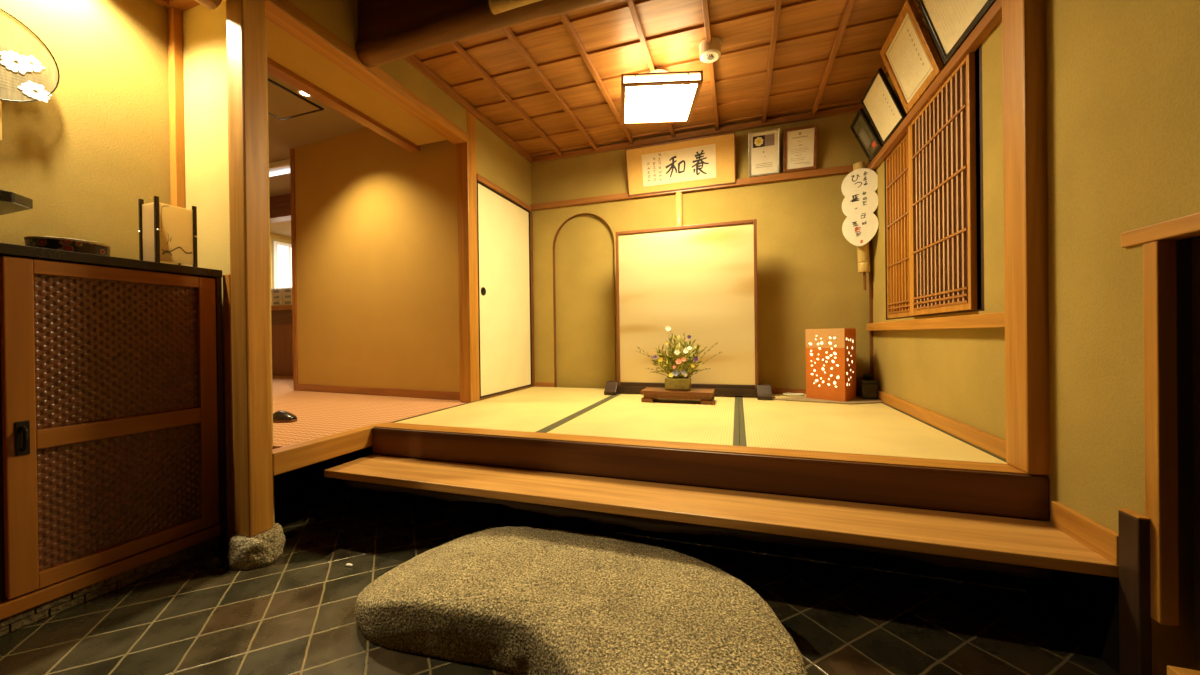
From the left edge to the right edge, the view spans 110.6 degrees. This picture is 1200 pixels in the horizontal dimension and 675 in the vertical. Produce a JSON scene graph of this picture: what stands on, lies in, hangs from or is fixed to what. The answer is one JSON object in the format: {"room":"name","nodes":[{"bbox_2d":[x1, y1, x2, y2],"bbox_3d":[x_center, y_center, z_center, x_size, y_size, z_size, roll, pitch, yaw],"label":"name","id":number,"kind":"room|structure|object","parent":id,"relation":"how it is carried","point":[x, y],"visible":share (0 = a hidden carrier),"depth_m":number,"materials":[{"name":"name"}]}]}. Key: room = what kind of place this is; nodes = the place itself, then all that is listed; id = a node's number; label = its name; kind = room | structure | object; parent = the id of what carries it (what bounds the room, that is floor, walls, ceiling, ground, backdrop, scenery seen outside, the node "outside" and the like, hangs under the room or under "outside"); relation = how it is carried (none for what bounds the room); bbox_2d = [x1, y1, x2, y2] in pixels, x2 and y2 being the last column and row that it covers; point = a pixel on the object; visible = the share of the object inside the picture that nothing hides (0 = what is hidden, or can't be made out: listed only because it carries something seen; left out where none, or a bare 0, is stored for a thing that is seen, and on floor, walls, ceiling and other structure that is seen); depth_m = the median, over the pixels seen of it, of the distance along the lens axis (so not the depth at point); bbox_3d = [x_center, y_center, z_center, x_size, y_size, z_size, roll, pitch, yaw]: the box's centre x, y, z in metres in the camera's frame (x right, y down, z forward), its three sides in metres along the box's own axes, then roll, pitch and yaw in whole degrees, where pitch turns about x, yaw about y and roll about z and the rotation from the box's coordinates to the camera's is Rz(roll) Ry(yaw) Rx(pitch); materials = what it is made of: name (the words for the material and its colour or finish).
{"room":"japanese entrance hall","nodes":[
{"label":"japanese entrance hall","id":0,"kind":"room"},
{"bbox_2d":[0,0,170,259],"bbox_3d":[-2.630,-0.437,0.218,0.120,2.700,3.970,-1,0,18],"label":"wall","id":1,"kind":"structure","parent":0,"point":[85,156],"depth_m":1.71,"materials":[{"name":"beige paint"}]},
{"bbox_2d":[0,8,59,140],"bbox_3d":[-2.138,-0.934,1.436,0.023,0.472,0.348,-1,0,18],"label":"round fan","id":2,"kind":"object","parent":1,"relation":"attached to","point":[29,72],"visible":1,"depth_m":1.52,"materials":[{"name":"beige paper"}]},
{"bbox_2d":[153,0,168,5],"bbox_3d":[-2.592,-1.535,0.107,0.045,0.045,3.800,-1,0,18],"label":"trim","id":3,"kind":"structure","parent":1,"relation":"attached to","point":[161,2],"depth_m":1.90,"materials":[{"name":"orange wood"}]},
{"bbox_2d":[182,0,274,534],"bbox_3d":[-1.712,-0.340,1.893,0.568,2.470,0.025,-1,0,18],"label":"wall","id":4,"kind":"structure","parent":0,"point":[204,29],"depth_m":1.90,"materials":[{"name":"beige paint"}]},
{"bbox_2d":[167,7,185,207],"bbox_3d":[-1.970,-0.315,1.946,0.045,2.425,0.035,-1,0,18],"label":"trim","id":5,"kind":"structure","parent":4,"relation":"attached to","point":[175,22],"depth_m":1.93,"materials":[{"name":"brown wood"}]},
{"bbox_2d":[163,0,199,11],"bbox_3d":[-1.748,-1.552,1.855,0.550,0.045,0.050,-1,0,18],"label":"trim","id":6,"kind":"structure","parent":4,"relation":"attached to","point":[181,5],"depth_m":1.91,"materials":[{"name":"orange wood"}]},
{"bbox_2d":[223,274,235,544],"bbox_3d":[-1.586,0.311,1.811,0.045,1.165,0.060,-1,0,18],"label":"trim","id":7,"kind":"structure","parent":4,"relation":"attached to","point":[226,277],"depth_m":1.78,"materials":[{"name":"brown wood"}]},
{"bbox_2d":[270,233,290,288],"bbox_3d":[-5.801,-0.566,5.572,0.100,2.400,4.450,-1,0,18],"label":"wall","id":8,"kind":"structure","parent":0,"point":[273,237],"depth_m":6.80,"materials":[{"name":"beige paint"}]},
{"bbox_2d":[272,241,291,287],"bbox_3d":[-5.209,-1.105,7.152,0.035,0.950,0.770,-1,0,18],"label":"window","id":9,"kind":"structure","parent":8,"relation":"in","point":[281,252],"depth_m":6.91,"materials":[{"name":"beige glass"}]},
{"bbox_2d":[268,73,366,237],"bbox_3d":[-3.350,-1.756,5.016,4.930,0.080,4.950,-1,0,18],"label":"ceiling","id":10,"kind":"structure","parent":0,"point":[285,135],"depth_m":3.49,"materials":[{"name":"paint"}]},
{"bbox_2d":[269,159,289,176],"bbox_3d":[-3.585,-1.662,4.268,1.350,0.095,0.160,-1,0,18],"label":"fluorescent fixture","id":11,"kind":"object","parent":10,"relation":"attached to","point":[281,167],"visible":0.09,"depth_m":4.07,"materials":[{"name":"white paint"}]},
{"bbox_2d":[268,78,323,119],"bbox_3d":[-2.365,-1.715,2.982,0.445,0.011,0.465,-1,0,18],"label":"ceiling hatch","id":12,"kind":"object","parent":10,"relation":"attached to","point":[283,103],"visible":0.51,"depth_m":3.06,"materials":[{"name":"paint"}]},
{"bbox_2d":[297,89,310,96],"bbox_3d":[-2.076,-1.720,2.926,0.090,0.008,0.090,-1,0,18],"label":"recessed light","id":13,"kind":"object","parent":10,"relation":"in","point":[300,92],"visible":0.52,"depth_m":2.92,"materials":[{"name":"beige plastic"}]},
{"bbox_2d":[274,446,386,501],"bbox_3d":[-1.699,0.727,2.563,0.050,0.330,1.050,-1,0,18],"label":"wall","id":14,"kind":"structure","parent":0,"point":[287,484],"depth_m":2.44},
{"bbox_2d":[267,19,446,145],"bbox_3d":[-1.396,-1.440,2.454,0.340,0.022,1.254,-1,0,18],"label":"wall","id":15,"kind":"structure","parent":0,"point":[283,48],"depth_m":2.35,"materials":[{"name":"paint"}]},
{"bbox_2d":[272,375,467,448],"bbox_3d":[-3.099,0.527,4.965,5.388,0.088,4.924,-1,0,18],"label":"floor","id":16,"kind":"structure","parent":0,"point":[318,414],"depth_m":2.73,"materials":[{"name":"carpet"}]},
{"bbox_2d":[271,305,292,375],"bbox_3d":[-4.328,0.044,5.706,2.400,0.900,0.680,-1,0,18],"label":"cabinet","id":17,"kind":"object","parent":16,"relation":"on","point":[281,315],"depth_m":5.34,"materials":[{"name":"brown wood"}]},
{"bbox_2d":[271,287,291,305],"bbox_3d":[-4.094,-0.528,5.527,0.430,0.240,0.266,-1,0,18],"label":"drawer unit","id":18,"kind":"object","parent":17,"relation":"on","point":[279,296],"visible":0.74,"depth_m":5.41,"materials":[{"name":"white paint"}]},
{"bbox_2d":[271,305,291,310],"bbox_3d":[-4.333,-0.376,5.705,2.400,0.060,0.680,-1,0,18],"label":"countertop","id":19,"kind":"structure","parent":17,"relation":"on","point":[277,307],"depth_m":5.24,"materials":[{"name":"brown wood"}]},
{"bbox_2d":[273,411,296,422],"bbox_3d":[-1.841,0.448,2.381,0.259,0.058,0.093,-1,0,18],"label":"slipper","id":20,"kind":"object","parent":16,"relation":"on","point":[278,416],"visible":0.82,"depth_m":2.33,"materials":[{"name":"black"}]},
{"bbox_2d":[290,128,459,399],"bbox_3d":[-1.468,-0.603,4.432,2.000,2.310,2.214,-1,0,23],"label":"wall","id":21,"kind":"structure","parent":0,"point":[374,224],"depth_m":3.40,"materials":[{"name":"paint"}]},
{"bbox_2d":[270,194,290,222],"bbox_3d":[-4.058,-1.577,5.146,3.500,0.260,0.150,-1,0,18],"label":"trim","id":22,"kind":"structure","parent":21,"relation":"attached to","point":[280,206],"depth_m":5.00,"materials":[{"name":"red wood"}]},
{"bbox_2d":[267,57,419,152],"bbox_3d":[-1.587,-1.428,2.546,0.080,0.062,1.260,-1,0,18],"label":"trim","id":23,"kind":"structure","parent":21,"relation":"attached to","point":[273,67],"depth_m":2.49,"materials":[{"name":"orange wood"}]},
{"bbox_2d":[289,0,531,204],"bbox_3d":[-1.018,-0.467,2.769,0.060,2.700,2.427,-1,0,18],"label":"wall","id":24,"kind":"structure","parent":0,"point":[497,162],"depth_m":2.71,"materials":[{"name":"beige paint"}]},
{"bbox_2d":[194,0,221,9],"bbox_3d":[-2.103,-1.363,-0.053,0.148,0.154,3.602,-1,0,18],"label":"trim","id":25,"kind":"structure","parent":24,"relation":"attached to","point":[210,4],"depth_m":1.63,"materials":[{"name":"brown wood"}]},
{"bbox_2d":[226,0,235,530],"bbox_3d":[-1.446,-0.390,1.718,0.044,2.335,0.120,-1,0,18],"label":"trim","id":26,"kind":"structure","parent":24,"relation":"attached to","point":[226,0],"depth_m":1.67,"materials":[{"name":"brown wood"}]},
{"bbox_2d":[227,0,272,536],"bbox_3d":[-1.399,-0.476,1.661,0.088,2.505,0.088,-1,0,18],"label":"pillar","id":27,"kind":"structure","parent":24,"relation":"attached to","point":[246,23],"depth_m":1.63,"materials":[{"name":"brown wood"}]},
{"bbox_2d":[272,423,384,475],"bbox_3d":[-1.270,0.516,1.986,0.070,0.095,0.594,-1,0,18],"label":"trim","id":28,"kind":"structure","parent":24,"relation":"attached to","point":[302,454],"depth_m":1.89,"materials":[{"name":"brown wood"}]},
{"bbox_2d":[265,0,466,143],"bbox_3d":[-1.198,-1.407,2.330,0.114,0.063,1.315,-1,0,18],"label":"trim","id":29,"kind":"structure","parent":24,"relation":"attached to","point":[284,14],"depth_m":2.09,"materials":[{"name":"brown wood"}]},
{"bbox_2d":[390,402,469,422],"bbox_3d":[-1.020,0.502,2.653,0.011,0.083,0.830,-1,0,18],"label":"trim","id":30,"kind":"structure","parent":24,"relation":"attached to","point":[468,402],"depth_m":2.52,"materials":[{"name":"red wood"}]},
{"bbox_2d":[456,110,479,401],"bbox_3d":[-0.955,-0.594,3.005,0.094,2.110,0.107,-1,0,18],"label":"trim","id":31,"kind":"structure","parent":24,"relation":"attached to","point":[466,151],"depth_m":2.96,"materials":[{"name":"brown wood"}]},
{"bbox_2d":[404,55,531,161],"bbox_3d":[-0.905,-1.627,3.008,0.030,0.045,1.725,-1,0,18],"label":"trim","id":32,"kind":"structure","parent":24,"relation":"attached to","point":[414,61],"depth_m":2.86,"materials":[{"name":"orange wood"}]},
{"bbox_2d":[477,173,530,210],"bbox_3d":[-0.782,-1.180,3.440,0.042,0.045,0.835,-1,0,18],"label":"trim","id":33,"kind":"structure","parent":24,"relation":"attached to","point":[480,178],"depth_m":3.36,"materials":[{"name":"orange wood"}]},
{"bbox_2d":[477,180,531,397],"bbox_3d":[-0.777,-0.356,3.438,0.027,1.602,0.821,-1,0,18],"label":"door","id":34,"kind":"structure","parent":24,"relation":"in","point":[503,225],"depth_m":3.38,"materials":[{"name":"paper"}]},
{"bbox_2d":[480,386,532,399],"bbox_3d":[-0.766,0.461,3.441,0.036,0.032,0.823,-1,0,18],"label":"trim","id":35,"kind":"structure","parent":24,"relation":"attached to","point":[528,386],"depth_m":3.37,"materials":[{"name":"red wood"}]},
{"bbox_2d":[530,211,534,386],"bbox_3d":[-0.640,-0.354,3.848,0.038,1.615,0.041,-1,0,18],"label":"trim","id":36,"kind":"structure","parent":24,"relation":"attached to","point":[531,216],"depth_m":3.83,"materials":[{"name":"red wood"}]},
{"bbox_2d":[358,0,488,42],"bbox_3d":[0.082,-1.647,1.708,2.720,0.360,0.080,-1,0,18],"label":"beam","id":37,"kind":"structure","parent":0,"point":[376,18],"depth_m":2.02,"materials":[{"name":"red wood"}]},
{"bbox_2d":[0,479,1118,674],"bbox_3d":[-0.306,0.932,0.635,4.200,0.100,6.200,-1,0,18],"label":"floor","id":38,"kind":"structure","parent":0,"point":[846,611],"depth_m":1.33,"materials":[{"name":"tile"}]},
{"bbox_2d":[0,243,225,636],"bbox_3d":[-2.089,0.312,0.948,0.428,1.182,1.885,-1,0,18],"label":"cabinet","id":39,"kind":"object","parent":38,"relation":"on","point":[112,458],"visible":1,"depth_m":1.45,"materials":[{"name":"brown wood"}]},
{"bbox_2d":[0,243,221,277],"bbox_3d":[-2.105,-0.263,0.949,0.410,0.032,1.885,-1,0,18],"label":"countertop","id":40,"kind":"structure","parent":39,"relation":"on","point":[6,249],"depth_m":1.44,"materials":[{"name":"black paint"}]},
{"bbox_2d":[0,190,32,214],"bbox_3d":[-2.039,-0.373,1.268,0.260,0.184,0.335,-1,0,18],"label":"display stand","id":41,"kind":"object","parent":40,"relation":"on","point":[10,202],"visible":1,"depth_m":1.36,"materials":[{"name":"black paint"}]},
{"bbox_2d":[24,236,110,255],"bbox_3d":[-1.910,-0.313,1.498,0.192,0.060,0.192,-1,0,18],"label":"lacquer tray","id":42,"kind":"object","parent":40,"relation":"on","point":[57,243],"visible":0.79,"depth_m":1.44,"materials":[{"name":"black wood"}]},
{"bbox_2d":[137,196,197,266],"bbox_3d":[-1.771,-0.421,1.706,0.118,0.270,0.137,-1,0,18],"label":"paper lantern","id":43,"kind":"object","parent":40,"relation":"on","point":[167,233],"visible":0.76,"depth_m":1.67,"materials":[{"name":"beige paper"}]},
{"bbox_2d":[227,523,284,569],"bbox_3d":[-1.377,0.834,1.670,0.190,0.115,0.174,-1,0,18],"label":"footing stone","id":44,"kind":"object","parent":38,"relation":"on","point":[262,549],"visible":0.87,"depth_m":1.61,"materials":[{"name":"grey stone"}]},
{"bbox_2d":[354,526,807,674],"bbox_3d":[-0.080,0.794,1.234,1.366,0.166,0.736,-1,0,35],"label":"stepping stone","id":45,"kind":"object","parent":38,"relation":"on","point":[513,600],"visible":1,"depth_m":1.13,"materials":[{"name":"stone"}]},
{"bbox_2d":[324,454,1118,577],"bbox_3d":[0.072,0.731,1.595,2.716,0.285,0.264,-1,0,18],"label":"step","id":46,"kind":"structure","parent":38,"relation":"on","point":[1003,545],"depth_m":1.40,"materials":[{"name":"brown wood"}]},
{"bbox_2d":[1117,508,1151,674],"bbox_3d":[1.296,0.642,1.008,0.024,0.435,0.060,-1,0,18],"label":"post","id":47,"kind":"object","parent":38,"relation":"on","point":[1135,620],"visible":1,"depth_m":0.99,"materials":[{"name":"brown wood"}]},
{"bbox_2d":[1121,212,1199,674],"bbox_3d":[1.173,0.303,0.456,0.145,1.121,1.198,-1,0,18],"label":"wooden frame","id":48,"kind":"object","parent":38,"relation":"on","point":[1159,240],"visible":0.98,"depth_m":0.95,"materials":[{"name":"brown wood"}]},
{"bbox_2d":[387,455,944,510],"bbox_3d":[-0.040,0.706,2.531,3.520,0.330,0.070,-1,0,18],"label":"wall","id":49,"kind":"structure","parent":0,"point":[387,455],"depth_m":2.31,"materials":[{"name":"brown wood"}]},
{"bbox_2d":[414,0,919,156],"bbox_3d":[0.381,-1.681,2.613,2.920,0.088,1.927,-1,0,18],"label":"ceiling","id":50,"kind":"structure","parent":0,"point":[552,85],"depth_m":2.52,"materials":[{"name":"brown wood"}]},
{"bbox_2d":[621,69,702,124],"bbox_3d":[0.364,-1.539,2.606,0.464,0.194,0.464,-1,0,3],"label":"ceiling lamp","id":51,"kind":"object","parent":50,"relation":"attached to","point":[661,96],"visible":1,"depth_m":2.51,"materials":[{"name":"beige"}]},
{"bbox_2d":[699,37,721,62],"bbox_3d":[0.628,-1.627,2.365,0.124,0.079,0.124,-1,0,18],"label":"smoke detector","id":52,"kind":"object","parent":50,"relation":"attached to","point":[710,52],"visible":0.96,"depth_m":2.33,"materials":[{"name":"beige plastic"}]},
{"bbox_2d":[531,106,869,393],"bbox_3d":[0.575,-0.670,3.485,2.920,2.340,0.035,-1,0,18],"label":"wall","id":53,"kind":"structure","parent":0,"point":[808,277],"depth_m":3.31,"materials":[{"name":"beige paint"}]},
{"bbox_2d":[534,382,554,386],"bbox_3d":[-0.516,0.432,3.829,0.208,0.040,0.012,-1,0,18],"label":"baseboard","id":54,"kind":"structure","parent":53,"relation":"attached to","point":[539,384],"depth_m":3.82,"materials":[{"name":"orange wood"}]},
{"bbox_2d":[553,213,615,386],"bbox_3d":[-0.141,-0.300,3.723,0.586,1.616,0.037,-1,0,18],"label":"trim","id":55,"kind":"structure","parent":53,"relation":"attached to","point":[576,215],"depth_m":3.80,"materials":[{"name":"red wood"}]},
{"bbox_2d":[676,192,681,225],"bbox_3d":[0.648,-1.042,3.410,0.055,0.287,0.055,-1,0,18],"label":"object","id":56,"kind":"object","parent":53,"relation":"attached to","point":[678,194],"visible":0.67,"depth_m":3.39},
{"bbox_2d":[530,104,864,163],"bbox_3d":[0.648,-1.649,3.419,2.720,0.045,0.030,-1,0,18],"label":"trim","id":57,"kind":"structure","parent":53,"relation":"attached to","point":[852,108],"depth_m":3.34,"materials":[{"name":"orange wood"}]},
{"bbox_2d":[530,163,867,210],"bbox_3d":[0.653,-1.216,3.421,2.720,0.050,0.030,-1,0,18],"label":"trim","id":58,"kind":"structure","parent":53,"relation":"attached to","point":[848,168],"depth_m":3.30,"materials":[{"name":"orange wood"}]},
{"bbox_2d":[625,132,735,195],"bbox_3d":[0.639,-1.387,3.361,0.870,0.364,0.122,-1,0,18],"label":"plaque","id":59,"kind":"object","parent":58,"relation":"on","point":[707,160],"visible":1,"depth_m":3.35,"materials":[{"name":"beige paper"}]},
{"bbox_2d":[749,128,779,176],"bbox_3d":[1.251,-1.405,3.172,0.220,0.310,0.113,-1,0,18],"label":"plaque","id":60,"kind":"object","parent":58,"relation":"on","point":[764,146],"visible":1,"depth_m":3.17,"materials":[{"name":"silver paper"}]},
{"bbox_2d":[756,135,772,167],"bbox_3d":[1.251,-1.413,3.164,0.125,0.207,0.059,-1,0,18],"label":"print","id":61,"kind":"object","parent":60,"relation":"attached to","point":[764,143],"depth_m":3.16},
{"bbox_2d":[783,124,817,172],"bbox_3d":[1.489,-1.402,3.096,0.225,0.300,0.097,-1,0,18],"label":"frame","id":62,"kind":"object","parent":58,"relation":"on","point":[800,143],"visible":1,"depth_m":3.09,"materials":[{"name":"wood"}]},
{"bbox_2d":[772,388,805,393],"bbox_3d":[1.058,0.414,3.309,1.916,0.040,0.012,-1,0,18],"label":"baseboard","id":63,"kind":"structure","parent":53,"relation":"attached to","point":[774,390],"depth_m":3.18,"materials":[{"name":"orange wood"}]},
{"bbox_2d":[791,132,807,163],"bbox_3d":[1.494,-1.405,3.089,0.138,0.218,0.055,-1,0,18],"label":"print","id":64,"kind":"object","parent":53,"relation":"attached to","point":[799,140],"depth_m":3.09},
{"bbox_2d":[841,162,878,289],"bbox_3d":[1.841,-0.785,2.936,0.224,0.901,0.122,-1,0,37],"label":"fan ornament","id":65,"kind":"object","parent":53,"relation":"attached to","point":[859,186],"visible":1,"depth_m":2.90,"materials":[{"name":"white paper"}]},
{"bbox_2d":[872,0,1199,674],"bbox_3d":[1.282,-0.487,0.098,0.556,2.700,6.197,-1,0,18],"label":"wall","id":66,"kind":"structure","parent":0,"point":[1123,76],"depth_m":1.12,"materials":[{"name":"beige paint"}]},
{"bbox_2d":[356,0,611,67],"bbox_3d":[0.080,-1.462,1.705,2.713,0.114,0.113,-1,0,18],"label":"beam","id":67,"kind":"structure","parent":66,"relation":"attached to","point":[463,24],"depth_m":1.92,"materials":[{"name":"brown wood"}]},
{"bbox_2d":[372,427,1048,519],"bbox_3d":[0.129,0.518,1.776,2.718,0.137,0.115,-1,0,18],"label":"step riser","id":68,"kind":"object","parent":66,"relation":"attached to","point":[980,492],"depth_m":1.57,"materials":[{"name":"brown wood"}]},
{"bbox_2d":[374,422,1046,475],"bbox_3d":[0.130,0.448,1.780,2.716,0.004,0.102,-1,0,18],"label":"trim","id":69,"kind":"structure","parent":66,"relation":"attached to","point":[849,457],"depth_m":1.63,"materials":[{"name":"brown wood"}]},
{"bbox_2d":[867,115,873,378],"bbox_3d":[1.935,-0.643,2.976,0.020,2.005,0.020,-1,0,18],"label":"trim","id":70,"kind":"structure","parent":66,"relation":"attached to","point":[870,241],"depth_m":2.97,"materials":[{"name":"red wood"}]},
{"bbox_2d":[885,10,922,77],"bbox_3d":[1.649,-1.657,2.164,0.030,0.045,1.725,-1,0,18],"label":"trim","id":71,"kind":"structure","parent":66,"relation":"attached to","point":[920,13],"depth_m":2.56,"materials":[{"name":"orange wood"}]},
{"bbox_2d":[895,29,923,86],"bbox_3d":[1.531,-1.376,2.064,0.067,0.195,0.223,-1,0,18],"label":"print","id":72,"kind":"object","parent":66,"relation":"attached to","point":[909,54],"depth_m":2.05},
{"bbox_2d":[884,44,983,319],"bbox_3d":[1.726,-0.645,2.152,0.100,1.070,1.140,-1,0,18],"label":"window","id":73,"kind":"structure","parent":66,"relation":"in","point":[978,53],"depth_m":1.81,"materials":[{"name":"brown wood"}]},
{"bbox_2d":[886,132,920,318],"bbox_3d":[1.786,-0.644,2.454,0.026,1.048,0.501,-1,0,18],"label":"lattice screen","id":74,"kind":"object","parent":73,"relation":"attached to","point":[897,198],"visible":0.66,"depth_m":2.51,"materials":[{"name":"brown wood"}]},
{"bbox_2d":[908,52,976,315],"bbox_3d":[1.601,-0.640,1.977,0.026,1.048,0.632,-1,0,18],"label":"lattice screen","id":75,"kind":"object","parent":73,"relation":"attached to","point":[942,137],"visible":0.9,"depth_m":1.89,"materials":[{"name":"brown wood"}]},
{"bbox_2d":[867,0,1001,170],"bbox_3d":[1.657,-1.174,2.186,0.040,0.046,1.636,-1,0,18],"label":"trim","id":76,"kind":"structure","parent":66,"relation":"attached to","point":[992,18],"depth_m":1.81,"materials":[{"name":"orange wood"}]},
{"bbox_2d":[850,108,883,161],"bbox_3d":[1.764,-1.337,2.756,0.135,0.266,0.240,-1,0,18],"label":"picture frame","id":77,"kind":"object","parent":76,"relation":"on","point":[861,126],"visible":0.85,"depth_m":2.74,"materials":[{"name":"black paint"}]},
{"bbox_2d":[859,127,870,147],"bbox_3d":[1.770,-1.333,2.779,0.050,0.109,0.096,-1,0,18],"label":"print","id":78,"kind":"object","parent":77,"relation":"attached to","point":[865,138],"depth_m":2.77,"materials":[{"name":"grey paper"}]},
{"bbox_2d":[861,68,906,144],"bbox_3d":[1.664,-1.350,2.452,0.135,0.298,0.340,-1,0,18],"label":"frame","id":79,"kind":"object","parent":76,"relation":"on","point":[880,102],"visible":0.96,"depth_m":2.43,"materials":[{"name":"beige paper"}]},
{"bbox_2d":[880,0,943,113],"bbox_3d":[1.535,-1.378,2.066,0.142,0.360,0.383,-1,0,18],"label":"frame","id":80,"kind":"object","parent":76,"relation":"on","point":[910,57],"visible":0.97,"depth_m":2.03,"materials":[{"name":"beige paper"}]},
{"bbox_2d":[916,0,995,63],"bbox_3d":[1.403,-1.378,1.661,0.140,0.366,0.375,-1,0,18],"label":"frame","id":81,"kind":"object","parent":76,"relation":"on","point":[949,23],"visible":0.93,"depth_m":1.72,"materials":[{"name":"beige paper"}]},
{"bbox_2d":[866,312,1004,330],"bbox_3d":[1.669,-0.068,2.191,0.045,0.053,1.636,-1,0,18],"label":"trim","id":82,"kind":"structure","parent":66,"relation":"attached to","point":[988,320],"depth_m":1.82,"materials":[{"name":"brown wood"}]},
{"bbox_2d":[878,390,1005,459],"bbox_3d":[1.692,0.398,2.205,0.020,0.065,1.671,-1,0,18],"label":"baseboard","id":83,"kind":"structure","parent":66,"relation":"attached to","point":[995,445],"depth_m":1.85,"materials":[{"name":"brown wood"}]},
{"bbox_2d":[1002,0,1049,474],"bbox_3d":[1.393,-0.666,1.352,0.079,2.194,0.118,-1,0,18],"label":"wooden post","id":84,"kind":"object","parent":66,"relation":"attached to","point":[1023,21],"depth_m":1.31,"materials":[{"name":"brown wood"}]},
{"bbox_2d":[1051,501,1118,564],"bbox_3d":[1.348,0.536,1.156,0.018,0.075,0.232,-1,0,18],"label":"baseboard","id":85,"kind":"structure","parent":66,"relation":"attached to","point":[1101,539],"depth_m":1.14,"materials":[{"name":"brown wood"}]},
{"bbox_3d":[0.422,0.532,2.660,2.720,0.065,1.747,-1,0,18],"label":"floor","id":86,"kind":"structure","parent":0,"visible":0},
{"bbox_2d":[392,387,613,432],"bbox_3d":[-0.454,0.481,2.916,0.895,0.055,1.681,-1,0,18],"label":"mat","id":87,"kind":"object","parent":86,"relation":"on","point":[531,409],"visible":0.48,"depth_m":2.60,"materials":[{"name":"fabric"}]},
{"bbox_2d":[540,393,738,445],"bbox_3d":[0.402,0.472,2.633,0.905,0.055,1.681,-1,0,18],"label":"mat","id":88,"kind":"object","parent":86,"relation":"on","point":[621,415],"visible":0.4,"depth_m":2.24,"materials":[{"name":"fabric"}]},
{"bbox_2d":[641,387,714,404],"bbox_3d":[0.540,0.403,2.879,0.484,0.080,0.200,-1,0,18],"label":"plinth","id":89,"kind":"object","parent":88,"relation":"on","point":[651,394],"visible":0.99,"depth_m":2.80,"materials":[{"name":"red wood"}]},
{"bbox_2d":[637,326,719,390],"bbox_3d":[0.537,0.140,2.894,0.614,0.445,0.259,-1,0,18],"label":"flower arrangement","id":90,"kind":"object","parent":89,"relation":"on","point":[680,367],"visible":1,"depth_m":2.85,"materials":[{"name":"yellow plant"}]},
{"bbox_2d":[604,219,771,399],"bbox_3d":[0.636,-0.204,3.159,1.216,1.285,0.230,-1,0,18],"label":"screen","id":91,"kind":"object","parent":88,"relation":"on","point":[699,281],"visible":0.94,"depth_m":3.13,"materials":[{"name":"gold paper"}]},
{"bbox_2d":[739,393,1006,463],"bbox_3d":[1.258,0.462,2.350,0.894,0.055,1.681,-1,0,18],"label":"mat","id":92,"kind":"object","parent":86,"relation":"on","point":[882,429],"visible":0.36,"depth_m":1.94,"materials":[{"name":"fabric"}]},
{"bbox_2d":[772,396,883,403],"bbox_3d":[1.548,0.425,2.891,0.684,0.006,0.385,-1,0,18],"label":"board","id":93,"kind":"object","parent":92,"relation":"on","point":[857,400],"visible":0.61,"depth_m":2.79,"materials":[{"name":"brown wood"}]},
{"bbox_2d":[783,328,855,401],"bbox_3d":[1.548,0.183,2.972,0.236,0.487,0.436,-1,0,-43],"label":"lantern","id":94,"kind":"object","parent":93,"relation":"on","point":[830,353],"visible":1,"depth_m":2.82,"materials":[{"name":"orange paint"}]},
{"bbox_2d":[856,373,877,398],"bbox_3d":[1.852,0.334,2.893,0.098,0.167,0.180,-1,0,18],"label":"lidded box","id":95,"kind":"object","parent":93,"relation":"on","point":[866,387],"visible":0.94,"depth_m":2.82,"materials":[{"name":"black paint"}]},
{"bbox_3d":[-0.661,-1.781,-0.312,4.220,0.100,4.220,-1,0,18],"label":"ceiling","id":96,"kind":"structure","parent":0,"visible":0},
{"bbox_2d":[489,0,540,14],"bbox_3d":[0.408,-1.549,1.433,1.800,0.403,0.056,-1,0,18],"label":"bamboo pole","id":97,"kind":"object","parent":96,"relation":"hanging from","point":[496,6],"visible":1,"depth_m":1.68,"materials":[{"name":"plant"}]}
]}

